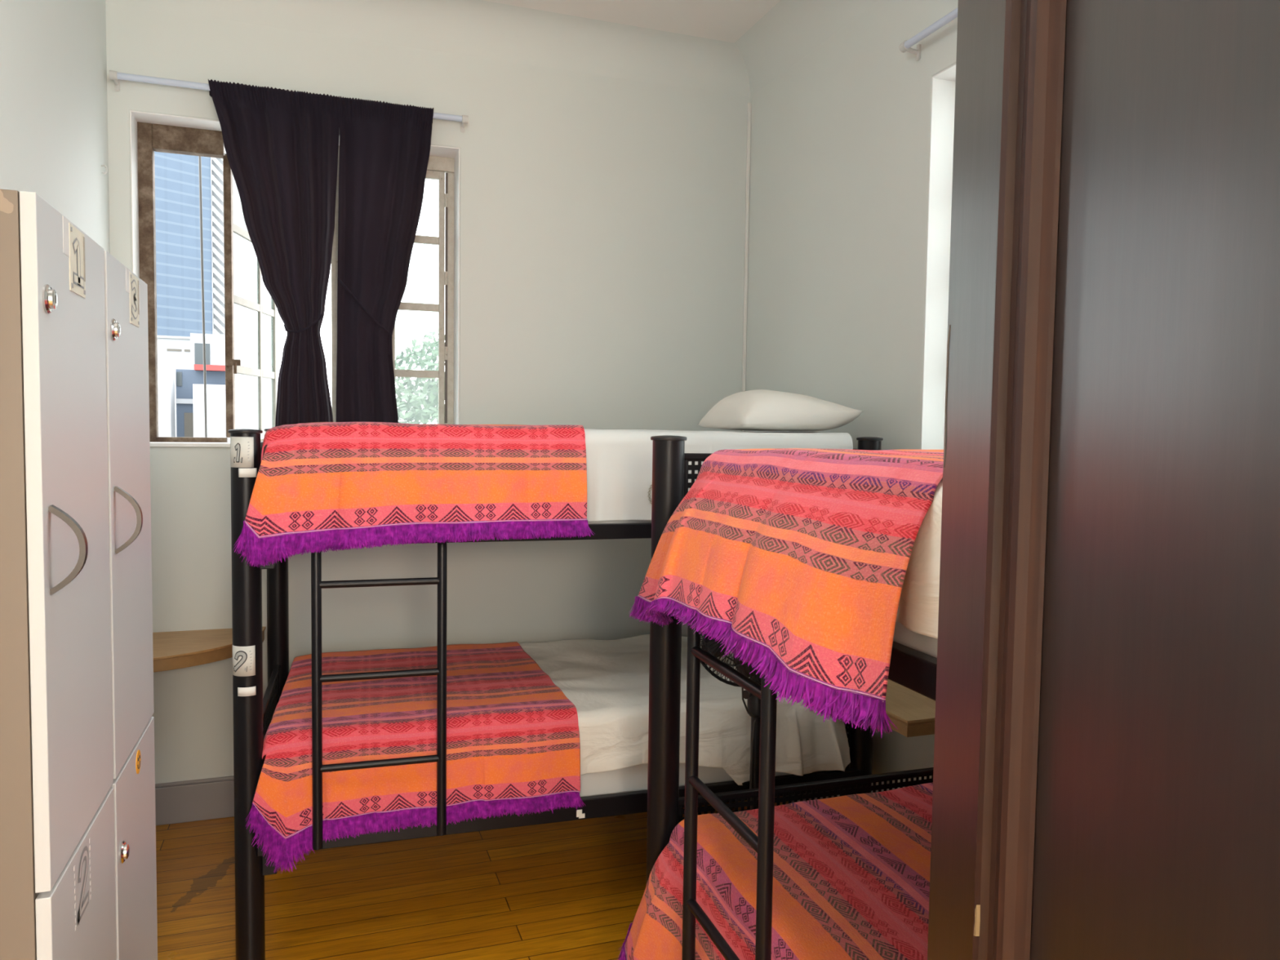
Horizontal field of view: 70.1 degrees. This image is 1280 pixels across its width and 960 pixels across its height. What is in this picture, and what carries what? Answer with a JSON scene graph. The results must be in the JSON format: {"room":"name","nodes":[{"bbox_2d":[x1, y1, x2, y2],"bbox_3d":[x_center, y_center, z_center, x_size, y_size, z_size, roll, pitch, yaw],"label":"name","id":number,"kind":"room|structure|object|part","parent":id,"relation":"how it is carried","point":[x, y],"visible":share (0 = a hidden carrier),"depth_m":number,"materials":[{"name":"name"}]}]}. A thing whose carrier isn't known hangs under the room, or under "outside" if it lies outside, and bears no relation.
{"room":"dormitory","nodes":[
{"label":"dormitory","id":0,"kind":"room"},
{"bbox_2d":[0,0,110,253],"bbox_3d":[-1.487,-0.182,1.591,0.200,3.449,4.242,0,3,-19],"label":"wall","id":1,"kind":"structure","parent":0,"point":[54,106],"depth_m":2.89,"materials":[{"name":"paint"}]},
{"bbox_2d":[101,164,107,174],"bbox_3d":[-2.025,-1.173,3.447,0.024,0.040,0.021,0,3,-19],"label":"wall hook","id":2,"kind":"object","parent":1,"relation":"attached to","point":[104,166],"visible":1,"depth_m":3.45,"materials":[{"name":"white metal"}]},
{"bbox_2d":[105,2,751,783],"bbox_3d":[-0.828,-0.315,4.193,3.168,3.449,0.240,0,3,-19],"label":"wall","id":3,"kind":"structure","parent":0,"point":[602,218],"depth_m":4.13,"materials":[{"name":"paint"}]},
{"bbox_2d":[150,441,230,447],"bbox_3d":[-1.440,-0.149,3.926,1.295,0.017,0.147,0,3,-19],"label":"trim","id":4,"kind":"structure","parent":3,"relation":"attached to","point":[152,443],"depth_m":3.71,"materials":[{"name":"paint"}]},
{"bbox_2d":[155,775,234,826],"bbox_3d":[-0.808,1.328,4.161,2.768,0.172,0.018,0,3,-19],"label":"baseboard","id":5,"kind":"structure","parent":3,"relation":"attached to","point":[202,799],"depth_m":3.79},
{"bbox_2d":[198,155,207,437],"bbox_3d":[-1.970,-0.768,4.069,0.024,2.336,0.354,0,3,-19],"label":"hanging cable","id":6,"kind":"object","parent":3,"relation":"hanging from","point":[199,157],"visible":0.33,"depth_m":4.22,"materials":[{"name":"rubber"}]},
{"bbox_2d":[152,626,265,672],"bbox_3d":[-1.766,0.661,3.540,0.555,0.055,0.477,0,3,-19],"label":"corner shelf","id":7,"kind":"object","parent":3,"relation":"attached to","point":[175,650],"visible":0.5,"depth_m":3.50,"materials":[{"name":"brown wood"}]},
{"bbox_2d":[109,70,468,133],"bbox_3d":[-1.400,-1.548,3.755,1.367,0.060,0.084,0,3,-19],"label":"curtain rod","id":8,"kind":"object","parent":3,"relation":"attached to","point":[115,76],"visible":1,"depth_m":3.57,"materials":[{"name":"white metal"}]},
{"bbox_2d":[208,79,339,426],"bbox_3d":[-1.477,-0.788,3.707,0.494,1.589,0.107,0,3,-19],"label":"curtain","id":9,"kind":"object","parent":8,"relation":"hanging from","point":[282,145],"visible":0.86,"depth_m":3.71,"materials":[{"name":"black fabric"}]},
{"bbox_3d":[-1.380,-0.639,3.721,0.159,0.085,0.054,1,3,-3],"label":"tie cord","id":10,"kind":"part","parent":9,"relation":"part of","materials":[{"name":"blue fabric"}]},
{"bbox_2d":[336,96,433,422],"bbox_3d":[-1.074,-0.790,3.849,0.401,1.589,0.105,0,3,-19],"label":"curtain","id":11,"kind":"object","parent":8,"relation":"hanging from","point":[384,148],"visible":0.84,"depth_m":3.82,"materials":[{"name":"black fabric"}]},
{"bbox_3d":[-1.145,-0.683,3.803,0.219,0.309,0.053,0,3,-19],"label":"tie cord","id":12,"kind":"part","parent":11,"relation":"part of","materials":[{"name":"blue fabric"}]},
{"bbox_2d":[129,110,459,424],"bbox_3d":[-1.433,-0.810,3.903,1.286,1.303,0.148,0,3,-19],"label":"trim","id":13,"kind":"structure","parent":3,"relation":"attached to","point":[135,116],"depth_m":3.73,"materials":[{"name":"paint"}]},
{"bbox_2d":[137,121,453,442],"bbox_3d":[-1.547,-0.823,4.228,1.286,1.316,0.652,0,3,-19],"label":"window","id":14,"kind":"structure","parent":3,"relation":"in","point":[250,309],"depth_m":4.04,"materials":[{"name":"beige paint"}]},
{"bbox_3d":[-1.900,-0.806,3.824,0.352,1.316,0.060,0,3,-19],"label":"rusty frame","id":15,"kind":"part","parent":14,"relation":"part of","materials":[{"name":"brown metal"}]},
{"bbox_3d":[-1.772,-0.937,4.091,0.004,0.856,0.327,1,3,-4],"label":"pane","id":16,"kind":"part","parent":14,"relation":"part of","materials":[{"name":"clear glass"}]},
{"bbox_3d":[-1.772,-0.947,4.091,0.004,0.339,0.327,1,3,-4],"label":"pane","id":17,"kind":"part","parent":14,"relation":"part of","materials":[{"name":"clear glass"}]},
{"bbox_3d":[-1.776,-0.654,4.107,0.004,0.857,0.327,1,3,-4],"label":"pane","id":18,"kind":"part","parent":14,"relation":"part of","materials":[{"name":"clear glass"}]},
{"bbox_3d":[-1.776,-0.643,4.107,0.004,0.336,0.327,1,3,-4],"label":"pane","id":19,"kind":"part","parent":14,"relation":"part of","materials":[{"name":"clear glass"}]},
{"bbox_3d":[-1.780,-0.805,4.197,0.024,1.200,0.575,1,3,-4],"label":"open sash","id":20,"kind":"part","parent":14,"relation":"part of","materials":[{"name":"paint"}]},
{"bbox_3d":[-1.789,-0.962,4.364,0.004,0.339,0.172,1,3,-4],"label":"pane","id":21,"kind":"part","parent":14,"relation":"part of","materials":[{"name":"clear glass"}]},
{"bbox_3d":[-1.793,-0.669,4.380,0.051,0.857,0.167,0,3,-19],"label":"pane","id":22,"kind":"part","parent":14,"relation":"part of","materials":[{"name":"clear glass"}]},
{"bbox_3d":[-1.789,-0.952,4.364,0.004,0.856,0.172,1,3,-4],"label":"pane","id":23,"kind":"part","parent":14,"relation":"part of","materials":[{"name":"clear glass"}]},
{"bbox_3d":[-1.793,-0.659,4.380,0.004,0.336,0.172,1,3,-4],"label":"pane","id":24,"kind":"part","parent":14,"relation":"part of","materials":[{"name":"clear glass"}]},
{"bbox_3d":[-1.297,-0.810,4.049,0.934,1.316,0.035,0,3,-19],"label":"cream frame","id":25,"kind":"part","parent":14,"relation":"part of","materials":[{"name":"paint"}]},
{"bbox_3d":[-1.113,-0.792,4.114,0.455,1.218,0.024,0,3,-19],"label":"closed sash","id":26,"kind":"part","parent":14,"relation":"part of","materials":[{"name":"beige paint"}]},
{"bbox_2d":[105,0,750,97],"bbox_3d":[-0.738,-1.940,3.911,2.768,0.170,0.170,0,3,-19],"label":"crown molding","id":27,"kind":"structure","parent":3,"relation":"attached to","point":[481,28],"depth_m":4.00,"materials":[{"name":"paint"}]},
{"bbox_2d":[741,102,751,431],"bbox_3d":[0.511,-0.225,4.533,0.015,3.230,0.015,0,3,-19],"label":"trim","id":28,"kind":"structure","parent":3,"relation":"attached to","point":[748,118],"depth_m":4.48,"materials":[{"name":"grey paint"}]},
{"bbox_2d":[155,796,788,959],"bbox_3d":[-0.161,1.574,2.320,3.168,0.100,4.342,0,3,-19],"label":"floor","id":29,"kind":"structure","parent":0,"point":[571,890],"depth_m":3.23,"materials":[{"name":"brown wood"}]},
{"bbox_2d":[0,188,116,959],"bbox_3d":[-1.023,0.596,1.316,0.478,1.938,0.392,0,3,-19],"label":"locker","id":30,"kind":"object","parent":29,"relation":"on","point":[57,859],"visible":1,"depth_m":1.21,"materials":[{"name":"white metal"}]},
{"bbox_3d":[-0.989,0.607,1.128,0.417,1.938,0.015,0,3,-19],"label":"panel","id":31,"kind":"part","parent":30,"relation":"part of","materials":[{"name":"beige metal"}]},
{"bbox_3d":[-0.758,0.092,1.208,0.044,0.118,0.013,0,3,-19],"label":"handle","id":32,"kind":"part","parent":30,"relation":"part of","materials":[{"name":"silver metal"}]},
{"bbox_3d":[-0.851,1.014,1.400,0.018,0.958,0.386,0,3,-19],"label":"door","id":33,"kind":"part","parent":30,"relation":"part of","materials":[{"name":"grey metal"}]},
{"bbox_2d":[103,250,157,959],"bbox_3d":[-1.157,0.573,1.696,0.478,1.938,0.394,0,3,-19],"label":"locker","id":34,"kind":"object","parent":29,"relation":"on","point":[126,295],"visible":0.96,"depth_m":1.71,"materials":[{"name":"grey metal"}]},
{"bbox_3d":[-0.891,0.069,1.587,0.044,0.118,0.013,0,3,-19],"label":"handle","id":35,"kind":"part","parent":34,"relation":"part of","materials":[{"name":"silver metal"}]},
{"bbox_3d":[-0.971,0.055,1.729,0.018,0.902,0.388,0,3,-19],"label":"door","id":36,"kind":"part","parent":34,"relation":"part of","materials":[{"name":"grey metal"}]},
{"bbox_3d":[-0.985,0.992,1.780,0.018,0.958,0.388,0,3,-19],"label":"door","id":37,"kind":"part","parent":34,"relation":"part of","materials":[{"name":"grey metal"}]},
{"bbox_2d":[227,428,883,959],"bbox_3d":[-0.327,0.637,3.494,2.192,1.638,1.206,0,3,-19],"label":"bunk bed","id":38,"kind":"object","parent":29,"relation":"on","point":[253,713],"visible":0.35,"depth_m":2.71,"materials":[{"name":"black metal"}]},
{"bbox_3d":[-1.160,0.669,2.698,0.081,1.613,0.081,0,3,-19],"label":"post","id":39,"kind":"part","parent":38,"relation":"part of","materials":[{"name":"black metal"}]},
{"bbox_3d":[-1.315,0.871,3.204,0.002,0.181,0.932,0,3,-17],"label":"perforated panel","id":40,"kind":"part","parent":38,"relation":"part of","materials":[{"name":"black metal"}]},
{"bbox_3d":[-1.314,0.870,3.204,0.020,0.207,0.968,0,3,-17],"label":"frame","id":41,"kind":"part","parent":38,"relation":"part of","materials":[{"name":"black metal"}]},
{"bbox_3d":[-1.463,0.611,3.684,0.081,1.613,0.081,0,3,-19],"label":"post","id":42,"kind":"part","parent":38,"relation":"part of","materials":[{"name":"black metal"}]},
{"bbox_2d":[264,445,651,524],"bbox_3d":[-0.319,-0.028,3.436,1.959,0.306,1.014,0,3,-17],"label":"mattress","id":43,"kind":"object","parent":38,"relation":"on","point":[605,522],"visible":0.06,"depth_m":3.00,"materials":[{"name":"white fabric"}]},
{"bbox_2d":[232,422,593,567],"bbox_3d":[-0.804,0.007,3.215,1.077,0.416,1.155,0,3,-19],"label":"blanket","id":44,"kind":"object","parent":43,"relation":"on","point":[320,486],"visible":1,"depth_m":2.73,"materials":[{"name":"orange fabric"}]},
{"bbox_2d":[584,428,853,521],"bbox_3d":[0.120,-0.044,3.552,1.071,0.302,1.061,0,3,-19],"label":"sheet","id":45,"kind":"object","parent":43,"relation":"on","point":[619,462],"visible":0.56,"depth_m":3.00,"materials":[{"name":"white fabric"}]},
{"bbox_2d":[697,389,862,431],"bbox_3d":[0.518,-0.261,3.442,0.497,0.152,0.459,0,3,-19],"label":"pillow","id":46,"kind":"object","parent":45,"relation":"on","point":[757,410],"visible":1,"depth_m":3.27,"materials":[{"name":"fabric"}]},
{"bbox_3d":[-0.160,0.167,2.949,2.011,0.049,0.028,0,3,-17],"label":"rail","id":47,"kind":"part","parent":38,"relation":"part of","materials":[{"name":"black metal"}]},
{"bbox_3d":[-0.173,1.077,2.998,2.011,0.066,0.028,0,3,-17],"label":"rail","id":48,"kind":"part","parent":38,"relation":"part of","materials":[{"name":"black metal"}]},
{"bbox_2d":[576,763,822,818],"bbox_3d":[-0.331,0.914,3.483,1.989,0.313,1.086,0,3,-19],"label":"mattress","id":49,"kind":"object","parent":38,"relation":"on","point":[634,778],"visible":0.12,"depth_m":3.06,"materials":[{"name":"white fabric"}]},
{"bbox_2d":[245,641,585,873],"bbox_3d":[-0.811,0.925,3.292,1.065,0.403,1.121,0,3,-19],"label":"blanket","id":50,"kind":"object","parent":49,"relation":"on","point":[513,744],"visible":0.95,"depth_m":2.89,"materials":[{"name":"orange fabric"}]},
{"bbox_2d":[519,634,850,785],"bbox_3d":[0.101,0.876,3.584,1.111,0.306,1.094,0,3,-19],"label":"sheet","id":51,"kind":"object","parent":49,"relation":"on","point":[606,682],"visible":0.64,"depth_m":3.19,"materials":[{"name":"beige fabric"}]},
{"bbox_3d":[0.654,0.866,3.809,0.002,0.181,0.932,0,3,-17],"label":"perforated panel","id":52,"kind":"part","parent":38,"relation":"part of","materials":[{"name":"black metal"}]},
{"bbox_3d":[0.810,0.664,3.304,0.081,1.613,0.081,0,3,-19],"label":"post","id":53,"kind":"part","parent":38,"relation":"part of","materials":[{"name":"black metal"}]},
{"bbox_2d":[700,631,761,808],"bbox_3d":[0.363,0.882,2.885,0.355,1.234,0.345,3,4,35],"label":"pedestal fan","id":54,"kind":"object","parent":29,"relation":"on","point":[753,708],"visible":0.12,"depth_m":2.83,"materials":[{"name":"black plastic"}]},
{"bbox_3d":[0.233,0.500,2.802,0.119,0.098,0.035,3,4,34],"label":"blade","id":55,"kind":"part","parent":54,"relation":"part of","materials":[{"name":"black plastic"}]},
{"bbox_2d":[700,631,761,687],"bbox_3d":[0.297,0.447,2.758,0.355,0.353,0.092,3,4,35],"label":"grille","id":56,"kind":"object","parent":54,"relation":"attached to","point":[714,648],"depth_m":2.77,"materials":[{"name":"black plastic"}]},
{"bbox_3d":[0.315,0.532,2.740,0.021,0.131,0.097,-1,4,-33],"label":"blade","id":57,"kind":"part","parent":54,"relation":"part of","materials":[{"name":"black plastic"}]},
{"bbox_3d":[0.340,0.666,2.844,0.028,0.028,0.037,4,4,41],"label":"collar knob","id":58,"kind":"part","parent":54,"relation":"part of","materials":[{"name":"black plastic"}]},
{"bbox_3d":[0.336,0.963,2.856,0.015,0.936,0.105,3,4,38],"label":"cord","id":59,"kind":"part","parent":54,"relation":"part of","materials":[{"name":"rubber"}]},
{"bbox_2d":[646,435,937,959],"bbox_3d":[0.849,0.760,1.533,1.223,1.638,2.181,0,3,-19],"label":"bunk bed","id":60,"kind":"object","parent":29,"relation":"on","point":[913,669],"visible":0.19,"depth_m":2.28,"materials":[{"name":"black metal"}]},
{"bbox_3d":[0.062,0.705,2.359,0.081,1.613,0.081,0,3,-19],"label":"post","id":61,"kind":"part","parent":60,"relation":"part of","materials":[{"name":"black metal"}]},
{"bbox_3d":[0.562,0.035,2.483,0.932,0.182,0.002,0,3,-18],"label":"perforated panel","id":62,"kind":"part","parent":60,"relation":"part of","materials":[{"name":"black metal"}]},
{"bbox_3d":[0.562,0.034,2.482,0.968,0.208,0.020,0,3,-18],"label":"frame","id":63,"kind":"part","parent":60,"relation":"part of","materials":[{"name":"black metal"}]},
{"bbox_3d":[0.550,0.933,2.531,0.968,0.207,0.020,0,3,-18],"label":"frame","id":64,"kind":"part","parent":60,"relation":"part of","materials":[{"name":"black metal"}]},
{"bbox_3d":[0.549,0.934,2.532,0.932,0.181,0.002,0,3,-18],"label":"perforated panel","id":65,"kind":"part","parent":60,"relation":"part of","materials":[{"name":"black metal"}]},
{"bbox_3d":[0.361,0.262,1.346,0.028,0.049,2.011,0,3,-18],"label":"rail","id":66,"kind":"part","parent":60,"relation":"part of","materials":[{"name":"black metal"}]},
{"bbox_2d":[893,621,937,657],"bbox_3d":[0.881,0.124,1.438,1.047,0.252,1.830,0,3,-19],"label":"mattress","id":67,"kind":"object","parent":60,"relation":"on","point":[927,645],"visible":0.02,"depth_m":1.31,"materials":[{"name":"white fabric"}]},
{"bbox_2d":[629,448,943,737],"bbox_3d":[0.617,0.161,1.908,1.187,0.444,1.214,0,3,-19],"label":"blanket","id":68,"kind":"object","parent":67,"relation":"on","point":[797,560],"visible":0.84,"depth_m":1.47,"materials":[{"name":"orange fabric"}]},
{"bbox_2d":[895,478,942,638],"bbox_3d":[0.989,0.124,1.052,1.042,0.220,0.976,0,3,-19],"label":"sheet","id":69,"kind":"object","parent":67,"relation":"on","point":[917,611],"visible":0.09,"depth_m":1.26,"materials":[{"name":"beige fabric"}]},
{"bbox_2d":[483,0,780,43],"bbox_3d":[-0.095,-1.977,2.079,3.168,0.120,4.442,0,3,-19],"label":"ceiling","id":70,"kind":"structure","parent":0,"point":[726,20],"depth_m":3.93,"materials":[{"name":"paint"}]},
{"bbox_2d":[744,0,958,796],"bbox_3d":[1.333,-0.197,2.581,0.240,3.449,4.242,0,3,-19],"label":"wall","id":71,"kind":"structure","parent":0,"point":[840,140],"depth_m":3.60,"materials":[{"name":"paint"}]},
{"bbox_2d":[734,0,878,97],"bbox_3d":[1.142,-1.836,2.480,0.170,0.170,4.122,0,3,-19],"label":"crown molding","id":72,"kind":"structure","parent":71,"relation":"attached to","point":[791,29],"depth_m":3.97,"materials":[{"name":"paint"}]},
{"bbox_2d":[791,793,834,802],"bbox_3d":[1.171,1.439,2.675,0.018,0.168,4.104,0,3,-19],"label":"baseboard","id":73,"kind":"structure","parent":71,"relation":"attached to","point":[827,797],"depth_m":3.87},
{"bbox_2d":[885,679,935,737],"bbox_3d":[0.874,0.725,3.007,0.350,0.050,0.514,0,3,-19],"label":"shelf","id":74,"kind":"object","parent":71,"relation":"attached to","point":[913,713],"visible":0.2,"depth_m":2.80,"materials":[{"name":"brown wood"}]},
{"bbox_2d":[898,8,957,61],"bbox_3d":[1.185,-1.459,2.517,0.084,0.060,1.456,0,3,-19],"label":"curtain rod","id":75,"kind":"object","parent":71,"relation":"attached to","point":[906,45],"visible":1,"depth_m":3.08,"materials":[{"name":"white metal"}]},
{"bbox_2d":[920,63,955,449],"bbox_3d":[1.279,-0.693,2.590,0.148,1.318,1.290,0,3,-19],"label":"window","id":76,"kind":"structure","parent":71,"relation":"attached to","point":[943,88],"depth_m":3.18,"materials":[{"name":"paint"}]},
{"bbox_3d":[0.596,-0.074,0.141,2.768,3.449,0.120,0,3,-19],"label":"wall","id":77,"kind":"structure","parent":0,"visible":0},
{"bbox_2d":[927,0,1279,959],"bbox_3d":[0.350,0.393,0.574,0.050,2.438,0.849,1,3,-2],"label":"door","id":78,"kind":"structure","parent":77,"relation":"in","point":[1106,771],"depth_m":0.68,"materials":[{"name":"brown wood"}]},
{"bbox_3d":[0.328,0.325,0.828,0.021,2.090,0.079,1,3,-2],"label":"moulding","id":79,"kind":"part","parent":78,"relation":"part of","materials":[{"name":"brown wood"}]},
{"label":"outside","id":80,"kind":"structure","parent":0,"visible":0},
{"bbox_3d":[-24.174,9.620,68.991,120.000,0.100,135.100,0,3,-19],"label":"ground","id":81,"kind":"structure","parent":80,"visible":0},
{"bbox_2d":[157,361,175,436],"bbox_3d":[-12.192,4.551,22.686,1.180,15.400,0.700,0,3,-19],"label":"white wing","id":82,"kind":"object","parent":81,"relation":"on","point":[166,375],"visible":0.16,"depth_m":22.17},
{"bbox_2d":[157,335,191,436],"bbox_3d":[-15.784,3.538,30.971,3.600,16.420,3.800,0,3,-19],"label":"house","id":83,"kind":"structure","parent":81,"relation":"on","point":[173,352],"depth_m":28.97,"materials":[{"name":"paint"}]},
{"bbox_2d":[154,148,226,336],"bbox_3d":[-28.536,-16.664,56.449,5.220,53.630,7.514,3,4,38],"label":"building","id":84,"kind":"structure","parent":81,"relation":"on","point":[177,209],"depth_m":54.64,"materials":[{"name":"blue glass"}]},
{"bbox_2d":[175,364,225,437],"bbox_3d":[-11.011,4.600,24.484,2.200,15.140,2.300,0,3,-19],"label":"house","id":85,"kind":"structure","parent":81,"relation":"on","point":[215,374],"depth_m":23.03,"materials":[{"name":"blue paint"}]},
{"bbox_2d":[184,413,193,437],"bbox_3d":[-11.373,-1.234,23.107,0.300,0.930,0.060,0,3,-19],"label":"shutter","id":86,"kind":"object","parent":85,"relation":"hanging from","point":[188,417],"depth_m":23.06,"materials":[{"name":"grey"}]},
{"bbox_2d":[192,383,264,442],"bbox_3d":[-10.265,4.945,23.121,1.700,14.620,0.600,0,3,-19],"label":"annex","id":87,"kind":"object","parent":81,"relation":"on","point":[215,393],"visible":0.15,"depth_m":22.32,"materials":[{"name":"paint"}]},
{"bbox_2d":[190,333,279,381],"bbox_3d":[-12.139,3.900,27.762,2.150,16.150,4.100,0,3,-19],"label":"rooftop block","id":88,"kind":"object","parent":81,"relation":"on","point":[215,343],"visible":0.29,"depth_m":25.31,"materials":[{"name":"white paint"}]},
{"bbox_2d":[395,330,444,423],"bbox_3d":[-3.087,5.241,14.618,2.785,15.158,2.662,0,3,-19],"label":"street tree","id":89,"kind":"object","parent":81,"relation":"on","point":[414,411],"visible":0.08,"depth_m":13.74,"materials":[{"name":"green plant"}]},
{"bbox_3d":[0.849,1.031,1.545,1.050,0.234,1.951,0,3,-19],"label":"mattress","id":90,"kind":"object","parent":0,"visible":0},
{"bbox_2d":[617,782,933,959],"bbox_3d":[0.759,1.103,1.629,1.139,0.465,1.964,0,3,-19],"label":"blanket","id":91,"kind":"object","parent":90,"relation":"on","point":[851,873],"visible":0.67,"depth_m":2.02,"materials":[{"name":"orange fabric"}]}
]}

